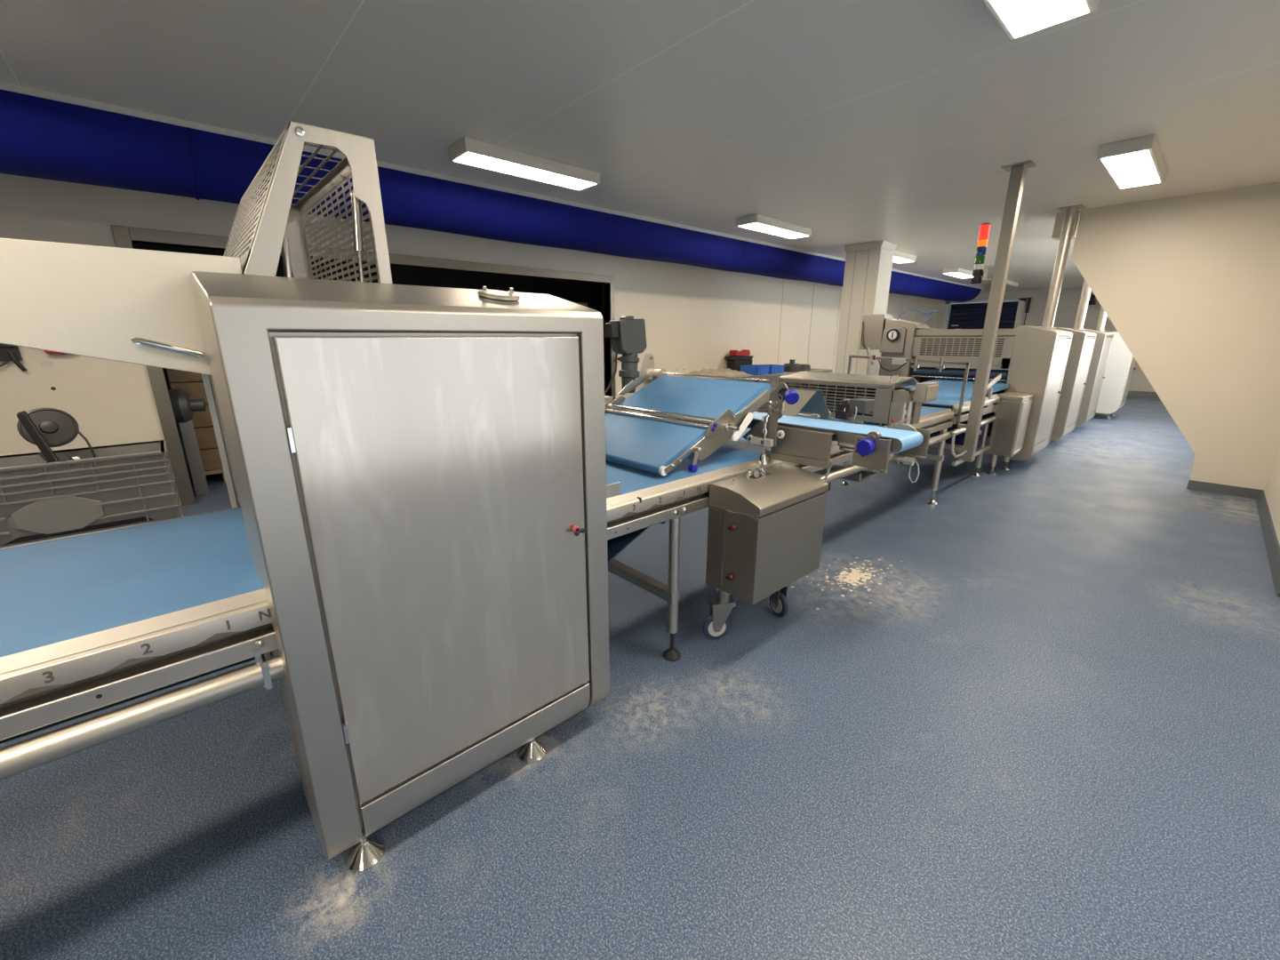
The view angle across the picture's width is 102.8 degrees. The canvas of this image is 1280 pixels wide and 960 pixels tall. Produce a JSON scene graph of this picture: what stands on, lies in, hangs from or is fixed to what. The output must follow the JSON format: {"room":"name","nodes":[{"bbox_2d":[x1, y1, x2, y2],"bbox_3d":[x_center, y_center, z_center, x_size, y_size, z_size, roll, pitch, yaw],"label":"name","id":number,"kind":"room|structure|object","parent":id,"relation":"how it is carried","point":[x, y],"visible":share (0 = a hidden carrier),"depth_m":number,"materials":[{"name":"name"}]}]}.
{"room":"processing plant","nodes":[
{"label":"processing plant","id":0,"kind":"room"},
{"bbox_2d":[131,242,605,430],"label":"window","id":1,"kind":"structure","parent":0,"point":[591,293],"depth_m":11.32,"materials":[{"name":"black glass"}]},
{"bbox_2d":[0,173,945,505],"bbox_3d":[0.568,-2.334,8.706,25.200,2.830,0.140,-14,21,-41],"label":"wall","id":2,"kind":"structure","parent":0,"point":[693,316],"depth_m":5.80,"materials":[{"name":"beige paint"}]},
{"bbox_2d":[0,343,27,371],"bbox_3d":[-4.868,-0.954,3.783,0.380,0.311,0.073,-14,21,-41],"label":"charger","id":3,"kind":"object","parent":2,"relation":"attached to","point":[8,353],"visible":0.74,"depth_m":3.86,"materials":[{"name":"black plastic"}]},
{"bbox_2d":[40,360,54,367],"bbox_3d":[-4.673,-0.914,4.027,0.067,0.043,0.006,-14,21,-41],"label":"sticker","id":4,"kind":"object","parent":2,"relation":"attached to","point":[44,364],"visible":1,"depth_m":4.02,"materials":[{"name":"grey paper"}]},
{"bbox_2d":[44,350,66,353],"bbox_3d":[-4.581,-1.081,4.016,0.178,0.170,0.080,-14,21,-41],"label":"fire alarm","id":5,"kind":"object","parent":2,"relation":"attached to","point":[46,351],"visible":0.2,"depth_m":3.98,"materials":[{"name":"red plastic"}]},
{"bbox_2d":[111,224,615,505],"bbox_3d":[-2.369,-1.391,6.173,5.230,2.370,0.175,-14,21,-41],"label":"door frame","id":6,"kind":"structure","parent":2,"relation":"in","point":[124,236],"depth_m":4.71,"materials":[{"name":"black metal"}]},
{"bbox_2d":[776,279,941,383],"bbox_3d":[6.229,-3.739,13.586,9.008,2.740,0.003,-14,21,-41],"label":"trim","id":7,"kind":"structure","parent":2,"relation":"attached to","point":[783,279],"depth_m":11.45,"materials":[{"name":"beige"}]},
{"bbox_2d":[574,302,587,306],"bbox_3d":[-2.575,-2.188,9.393,4.000,2.180,0.100,-14,21,-41],"label":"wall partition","id":8,"kind":"structure","parent":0,"point":[580,303],"depth_m":10.30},
{"bbox_2d":[0,394,1279,959],"bbox_3d":[2.069,-0.503,7.588,25.500,0.100,15.000,-14,21,-41],"label":"floor","id":9,"kind":"structure","parent":0,"point":[1057,735],"depth_m":1.80,"materials":[{"name":"plastic"}]},
{"bbox_2d":[0,440,183,548],"bbox_3d":[-3.715,0.254,3.210,1.248,0.790,0.505,-14,21,-41],"label":"slatted panel","id":10,"kind":"object","parent":9,"relation":"on","point":[125,484],"visible":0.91,"depth_m":3.16,"materials":[{"name":"grey metal"}]},
{"bbox_2d":[16,408,95,463],"bbox_3d":[-3.595,-0.246,3.151,0.278,0.384,0.255,6,17,22],"label":"fan","id":11,"kind":"object","parent":10,"relation":"in","point":[45,428],"visible":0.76,"depth_m":3.14,"materials":[{"name":"black plastic"}]},
{"bbox_2d":[168,389,209,495],"bbox_3d":[-4.343,-0.363,4.969,0.313,1.035,0.328,-14,21,-41],"label":"stand","id":12,"kind":"object","parent":9,"relation":"on","point":[183,407],"visible":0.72,"depth_m":4.89,"materials":[{"name":"grey paint"}]},
{"bbox_2d":[165,368,225,487],"bbox_3d":[-4.689,-0.903,5.566,0.600,1.756,0.800,-14,21,-41],"label":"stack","id":13,"kind":"object","parent":9,"relation":"on","point":[192,383],"visible":0.07,"depth_m":5.27,"materials":[{"name":"brown cardboard"}]},
{"bbox_2d":[0,120,609,872],"bbox_3d":[-1.267,0.017,1.722,1.862,2.044,1.509,-14,21,-41],"label":"machine","id":14,"kind":"object","parent":9,"relation":"on","point":[416,475],"visible":0.98,"depth_m":1.37,"materials":[{"name":"silver metal"}]},
{"bbox_2d":[0,406,954,780],"bbox_3d":[-0.346,0.402,2.505,7.800,0.883,0.984,-14,21,-41],"label":"conveyor","id":15,"kind":"object","parent":9,"relation":"on","point":[92,622],"visible":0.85,"depth_m":1.27,"materials":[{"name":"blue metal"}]},
{"bbox_2d":[606,481,628,498],"bbox_3d":[-0.133,-0.005,2.031,0.225,0.196,0.020,-14,21,-41],"label":"guide","id":16,"kind":"object","parent":15,"relation":"on","point":[612,490],"visible":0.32,"depth_m":2.06,"materials":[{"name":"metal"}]},
{"bbox_2d":[604,315,770,475],"bbox_3d":[0.167,-0.547,2.871,1.023,0.748,1.058,-14,21,-41],"label":"conveyor","id":17,"kind":"object","parent":15,"relation":"on","point":[670,419],"visible":0.94,"depth_m":2.75,"materials":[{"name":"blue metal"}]},
{"bbox_2d":[736,382,930,483],"bbox_3d":[0.831,-0.333,2.906,0.741,0.488,1.455,-14,21,-41],"label":"conveyor","id":18,"kind":"object","parent":15,"relation":"on","point":[790,438],"visible":1,"depth_m":2.56,"materials":[{"name":"grey metal"}]},
{"bbox_2d":[746,434,752,442],"bbox_3d":[0.592,-0.221,2.742,0.006,0.042,0.042,-14,21,-41],"label":"washer","id":19,"kind":"object","parent":18,"relation":"in","point":[749,437],"depth_m":2.74,"materials":[{"name":"silver metal"}]},
{"bbox_2d":[776,430,784,438],"bbox_3d":[0.715,-0.232,2.599,0.006,0.042,0.042,-14,21,-41],"label":"washer","id":20,"kind":"object","parent":18,"relation":"in","point":[780,434],"depth_m":2.59,"materials":[{"name":"white plastic"}]},
{"bbox_2d":[796,398,885,427],"bbox_3d":[1.314,-0.403,3.350,0.160,0.280,0.750,-14,21,-41],"label":"bar","id":21,"kind":"object","parent":15,"relation":"attached to","point":[844,410],"visible":0.8,"depth_m":3.25,"materials":[{"name":"silver metal"}]},
{"bbox_2d":[812,464,877,481],"bbox_3d":[1.466,-0.106,3.998,0.300,0.060,0.650,-14,21,-41],"label":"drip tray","id":22,"kind":"object","parent":15,"relation":"on","point":[863,475],"depth_m":3.81,"materials":[{"name":"grey metal"}]},
{"bbox_2d":[778,371,938,427],"bbox_3d":[1.673,-0.644,4.028,0.740,0.401,1.114,-14,21,-41],"label":"conveyor machine","id":23,"kind":"object","parent":15,"relation":"on","point":[893,404],"visible":0.73,"depth_m":3.78,"materials":[{"name":"grey metal"}]},
{"bbox_2d":[646,368,831,412],"bbox_3d":[2.071,-1.571,9.635,4.650,0.861,0.770,-14,21,-41],"label":"worktable","id":24,"kind":"object","parent":9,"relation":"on","point":[764,407],"visible":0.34,"depth_m":9.40,"materials":[{"name":"silver metal"}]},
{"bbox_2d":[674,367,751,378],"bbox_3d":[1.169,-1.809,8.593,1.908,0.153,0.540,-14,21,-41],"label":"plastic bag","id":25,"kind":"object","parent":24,"relation":"on","point":[720,372],"visible":0.76,"depth_m":8.48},
{"bbox_2d":[724,349,752,371],"bbox_3d":[1.883,-2.253,9.709,0.672,0.424,0.180,-14,21,-41],"label":"power tool","id":26,"kind":"object","parent":24,"relation":"on","point":[743,357],"visible":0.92,"depth_m":9.58,"materials":[{"name":"black plastic"}]},
{"bbox_2d":[739,364,770,375],"bbox_3d":[2.105,-2.017,9.357,0.412,0.158,0.390,-14,21,-41],"label":"plastic crate","id":27,"kind":"object","parent":24,"relation":"on","point":[750,369],"visible":0.79,"depth_m":9.23,"materials":[{"name":"blue plastic"}]},
{"bbox_2d":[758,402,768,412],"bbox_3d":[2.079,-1.342,9.727,4.500,0.030,0.640,-14,21,-41],"label":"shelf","id":28,"kind":"object","parent":24,"relation":"attached to","point":[764,407],"depth_m":9.76,"materials":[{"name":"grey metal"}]},
{"bbox_2d":[759,364,784,374],"bbox_3d":[2.444,-2.096,9.657,0.452,0.148,0.390,-14,21,-41],"label":"plastic crate","id":29,"kind":"object","parent":24,"relation":"on","point":[773,368],"visible":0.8,"depth_m":9.53,"materials":[{"name":"blue plastic"}]},
{"bbox_2d":[783,359,800,371],"bbox_3d":[3.014,-2.269,10.131,0.350,0.229,0.350,-14,21,-41],"label":"pot","id":30,"kind":"object","parent":24,"relation":"on","point":[791,366],"visible":0.91,"depth_m":10.01,"materials":[{"name":"grey paint"}]},
{"bbox_2d":[800,363,810,370],"bbox_3d":[3.295,-2.288,10.392,0.330,0.125,0.330,-14,21,-41],"label":"pot","id":31,"kind":"object","parent":24,"relation":"on","point":[804,367],"visible":0.52,"depth_m":10.25,"materials":[{"name":"grey paint"}]},
{"bbox_2d":[702,463,830,639],"bbox_3d":[0.635,0.376,2.608,0.649,0.878,0.322,-14,21,-41],"label":"trolley","id":32,"kind":"object","parent":9,"relation":"on","point":[765,525],"visible":1,"depth_m":2.41,"materials":[{"name":"silver metal"}]},
{"bbox_2d":[790,557,902,609],"bbox_3d":[1.372,0.638,3.288,1.042,0.005,0.458,-14,21,-41],"label":"flour spill","id":33,"kind":"object","parent":9,"relation":"on","point":[854,576],"visible":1,"depth_m":3.32,"materials":[{"name":"beige food"}]},
{"bbox_2d":[895,373,1008,477],"bbox_3d":[3.271,-0.611,5.685,1.920,1.129,0.944,-14,21,-41],"label":"conveyor","id":34,"kind":"object","parent":9,"relation":"on","point":[948,392],"visible":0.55,"depth_m":5.45,"materials":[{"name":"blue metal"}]},
{"bbox_2d":[847,347,969,423],"bbox_3d":[2.549,-0.943,4.985,0.076,0.663,1.106,-14,21,-41],"label":"gantry","id":35,"kind":"object","parent":34,"relation":"attached to","point":[895,361],"visible":0.91,"depth_m":4.82,"materials":[{"name":"grey metal"}]},
{"bbox_2d":[859,309,1072,460],"bbox_3d":[4.120,-1.337,6.724,1.074,1.742,2.191,-14,21,-41],"label":"machine","id":36,"kind":"object","parent":9,"relation":"on","point":[1030,359],"visible":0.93,"depth_m":6.15,"materials":[{"name":"silver metal"}]},
{"bbox_2d":[900,327,1015,376],"bbox_3d":[4.189,-1.610,6.564,0.960,0.682,1.170,-14,21,-41],"label":"hood","id":37,"kind":"object","parent":36,"relation":"attached to","point":[926,343],"depth_m":6.31,"materials":[{"name":"silver metal"}]},
{"bbox_2d":[985,391,1033,475],"bbox_3d":[4.175,-0.522,5.784,0.486,0.905,0.250,-14,21,-41],"label":"base cabinet","id":38,"kind":"object","parent":9,"relation":"on","point":[1008,432],"visible":0.98,"depth_m":5.61,"materials":[{"name":"silver metal"}]},
{"bbox_2d":[946,327,1096,440],"bbox_3d":[5.574,-1.530,7.830,1.020,1.520,1.879,-14,21,-41],"label":"cabinet","id":39,"kind":"object","parent":9,"relation":"on","point":[1082,346],"visible":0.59,"depth_m":7.00,"materials":[{"name":"silver metal"}]},
{"bbox_2d":[1075,328,1113,425],"bbox_3d":[6.917,-1.859,9.013,1.020,1.520,1.879,-14,21,-41],"label":"cabinet","id":40,"kind":"object","parent":9,"relation":"on","point":[1103,341],"visible":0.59,"depth_m":8.18,"materials":[{"name":"silver metal"}]},
{"bbox_2d":[1096,332,1135,419],"bbox_3d":[9.076,-2.018,9.863,0.950,1.600,0.620,-14,21,-41],"label":"cabinet","id":41,"kind":"object","parent":9,"relation":"on","point":[1121,363],"visible":0.64,"depth_m":9.49,"materials":[{"name":"grey metal"}]},
{"bbox_2d":[0,0,1279,292],"bbox_3d":[3.857,-2.801,4.918,25.500,0.100,9.700,-14,21,-41],"label":"ceiling","id":42,"kind":"structure","parent":0,"point":[848,122],"depth_m":2.83,"materials":[{"name":"white paint"}]},
{"bbox_2d":[0,80,983,302],"bbox_3d":[0.726,-3.119,6.962,23.150,0.383,0.757,-14,21,-41],"label":"duct","id":43,"kind":"object","parent":42,"relation":"hanging from","point":[44,134],"visible":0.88,"depth_m":4.06,"materials":[{"name":"blue"}]},
{"bbox_2d":[448,136,599,191],"bbox_3d":[-0.865,-2.449,4.001,1.180,0.086,0.290,-14,21,-41],"label":"ceiling light","id":44,"kind":"object","parent":42,"relation":"attached to","point":[468,151],"visible":1,"depth_m":3.88,"materials":[{"name":"beige plastic"}]},
{"bbox_2d":[454,152,594,190],"bbox_3d":[-0.865,-2.410,4.011,1.124,0.006,0.244,-14,21,-41],"label":"diffuser","id":45,"kind":"object","parent":44,"relation":"attached to","point":[491,161],"depth_m":3.94,"materials":[{"name":"white plastic"}]},
{"bbox_2d":[736,214,811,239],"bbox_3d":[1.639,-3.058,6.188,1.180,0.086,0.290,-14,21,-41],"label":"ceiling light","id":46,"kind":"object","parent":42,"relation":"attached to","point":[756,222],"visible":1,"depth_m":6.03,"materials":[{"name":"beige plastic"}]},
{"bbox_2d":[738,223,807,238],"bbox_3d":[1.639,-3.019,6.199,1.124,0.006,0.244,-14,21,-41],"label":"diffuser","id":47,"kind":"object","parent":46,"relation":"attached to","point":[772,228],"depth_m":6.13,"materials":[{"name":"white plastic"}]},
{"bbox_2d":[892,250,916,263],"bbox_3d":[4.136,-3.662,8.361,1.180,0.086,0.290,-14,21,-41],"label":"ceiling light","id":48,"kind":"object","parent":42,"relation":"attached to","point":[899,257],"visible":0.48,"depth_m":8.40,"materials":[{"name":"beige plastic"}]},
{"bbox_2d":[892,256,911,263],"bbox_3d":[4.136,-3.624,8.372,1.124,0.006,0.244,-14,21,-41],"label":"diffuser","id":49,"kind":"object","parent":48,"relation":"attached to","point":[898,260],"depth_m":8.48,"materials":[{"name":"white plastic"}]},
{"bbox_2d":[942,267,973,278],"bbox_3d":[6.618,-4.278,10.572,1.180,0.086,0.290,-14,21,-41],"label":"ceiling light","id":50,"kind":"object","parent":42,"relation":"attached to","point":[957,272],"visible":0.81,"depth_m":10.30,"materials":[{"name":"beige plastic"}]},
{"bbox_2d":[945,272,973,278],"bbox_3d":[6.618,-4.239,10.583,1.124,0.006,0.244,-14,21,-41],"label":"diffuser","id":51,"kind":"object","parent":50,"relation":"attached to","point":[958,275],"depth_m":10.53,"materials":[{"name":"white plastic"}]},
{"bbox_2d":[951,160,1037,462],"bbox_3d":[3.014,-1.348,4.415,0.240,2.430,0.222,-14,21,-41],"label":"support post","id":52,"kind":"object","parent":42,"relation":"hanging from","point":[1018,171],"visible":0.95,"depth_m":4.36,"materials":[{"name":"silver metal"}]},
{"bbox_2d":[970,223,994,283],"bbox_3d":[2.954,-1.931,4.355,0.076,0.475,0.163,-14,21,-41],"label":"tower","id":53,"kind":"object","parent":52,"relation":"attached to","point":[978,272],"visible":0.98,"depth_m":4.37,"materials":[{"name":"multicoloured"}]},
{"bbox_2d":[1005,280,1018,287],"bbox_3d":[9.058,-4.861,12.669,1.180,0.086,0.290,-14,21,-41],"label":"ceiling light","id":54,"kind":"object","parent":42,"relation":"attached to","point":[1009,284],"visible":0.31,"depth_m":12.68,"materials":[{"name":"beige plastic"}]},
{"bbox_2d":[982,0,1099,40],"bbox_3d":[1.283,-1.819,1.737,1.180,0.086,0.290,-14,21,-41],"label":"ceiling light","id":55,"kind":"object","parent":42,"relation":"attached to","point":[1018,19],"visible":1,"depth_m":2.03,"materials":[{"name":"beige plastic"}]},
{"bbox_2d":[1039,204,1085,327],"bbox_3d":[4.576,-2.297,5.580,0.180,1.224,0.200,-14,21,-41],"label":"ceiling pipe","id":56,"kind":"object","parent":42,"relation":"attached to","point":[1070,213],"visible":0.93,"depth_m":5.54,"materials":[{"name":"silver metal"}]},
{"bbox_2d":[1071,280,1091,329],"bbox_3d":[5.979,-2.641,6.815,0.180,1.224,0.200,-14,21,-41],"label":"ceiling pipe","id":57,"kind":"object","parent":42,"relation":"attached to","point":[1085,293],"visible":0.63,"depth_m":6.87,"materials":[{"name":"silver metal"}]},
{"bbox_2d":[1096,306,1107,330],"bbox_3d":[7.403,-2.990,8.069,0.180,1.224,0.200,-14,21,-41],"label":"ceiling pipe","id":58,"kind":"object","parent":42,"relation":"attached to","point":[1102,317],"visible":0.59,"depth_m":8.16,"materials":[{"name":"silver metal"}]},
{"bbox_2d":[1096,134,1167,189],"bbox_3d":[3.828,-2.437,3.959,1.180,0.086,0.290,-14,21,-41],"label":"ceiling light","id":59,"kind":"object","parent":42,"relation":"attached to","point":[1136,162],"visible":1,"depth_m":3.77,"materials":[{"name":"beige plastic"}]},
{"bbox_2d":[1101,150,1159,188],"bbox_3d":[3.828,-2.399,3.970,1.124,0.006,0.244,-14,21,-41],"label":"diffuser","id":60,"kind":"object","parent":59,"relation":"attached to","point":[1141,167],"depth_m":3.90,"materials":[{"name":"white plastic"}]},
{"bbox_2d":[834,240,897,375],"bbox_3d":[3.440,-2.138,7.999,0.490,2.830,0.595,-14,21,-41],"label":"column","id":61,"kind":"structure","parent":0,"point":[868,268],"depth_m":7.68,"materials":[{"name":"beige paint"}]},
{"bbox_2d":[942,295,1155,391],"bbox_3d":[12.157,-3.932,14.447,0.150,2.830,6.900,-14,21,-41],"label":"wall","id":62,"kind":"structure","parent":0,"point":[1068,306],"depth_m":14.25,"materials":[{"name":"grey paint"}]},
{"bbox_2d":[941,297,1031,329],"bbox_3d":[10.596,-4.270,15.980,0.160,2.660,2.260,-14,21,-41],"label":"window","id":63,"kind":"structure","parent":62,"relation":"in","point":[971,314],"depth_m":15.88,"materials":[{"name":"blue"}]},
{"bbox_2d":[944,287,1094,301],"bbox_3d":[12.107,-5.169,14.006,0.050,0.210,6.770,-14,21,-41],"label":"crown molding","id":64,"kind":"structure","parent":62,"relation":"attached to","point":[1064,292],"depth_m":14.77,"materials":[{"name":"grey"}]},
{"bbox_2d":[1088,294,1095,304],"bbox_3d":[12.143,-4.843,13.745,0.355,0.279,0.160,-14,21,-41],"label":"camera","id":65,"kind":"object","parent":62,"relation":"attached to","point":[1092,301],"visible":0.75,"depth_m":13.73,"materials":[{"name":"black plastic"}]},
{"bbox_2d":[1127,390,1159,398],"bbox_3d":[12.808,-2.402,13.965,0.070,0.140,4.670,-14,21,-41],"label":"baseboard","id":66,"kind":"structure","parent":62,"relation":"attached to","point":[1145,394],"depth_m":13.47,"materials":[{"name":"grey"}]},
{"bbox_2d":[1071,182,1279,489],"bbox_3d":[5.428,-1.378,5.268,0.160,2.830,1.853,-14,21,-41],"label":"wall","id":67,"kind":"structure","parent":0,"point":[1200,272],"depth_m":4.96,"materials":[{"name":"beige paint"}]},
{"bbox_2d":[1051,210,1080,240],"bbox_3d":[4.765,-2.836,5.707,0.240,0.255,0.190,-14,21,-41],"label":"trim","id":68,"kind":"structure","parent":67,"relation":"attached to","point":[1060,217],"depth_m":5.66,"materials":[{"name":"silver metal"}]},
{"bbox_2d":[1071,243,1216,481],"bbox_3d":[5.248,-1.267,5.377,0.004,2.378,1.498,-14,21,-41],"label":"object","id":69,"kind":"structure","parent":67,"relation":"attached to","point":[1091,262],"depth_m":5.34,"materials":[{"name":"beige paint"}]},
{"bbox_2d":[1264,443,1279,545],"bbox_3d":[10.041,-1.676,6.339,14.530,2.830,2.730,-14,21,-41],"label":"wall","id":70,"kind":"structure","parent":0,"point":[1271,490],"depth_m":4.39,"materials":[{"name":"beige paint"}]},
{"bbox_2d":[1186,480,1279,597],"bbox_3d":[4.756,0.353,4.159,2.900,0.090,0.498,-14,21,-41],"label":"baseboard","id":71,"kind":"structure","parent":70,"relation":"attached to","point":[1270,539],"depth_m":4.39,"materials":[{"name":"grey"}]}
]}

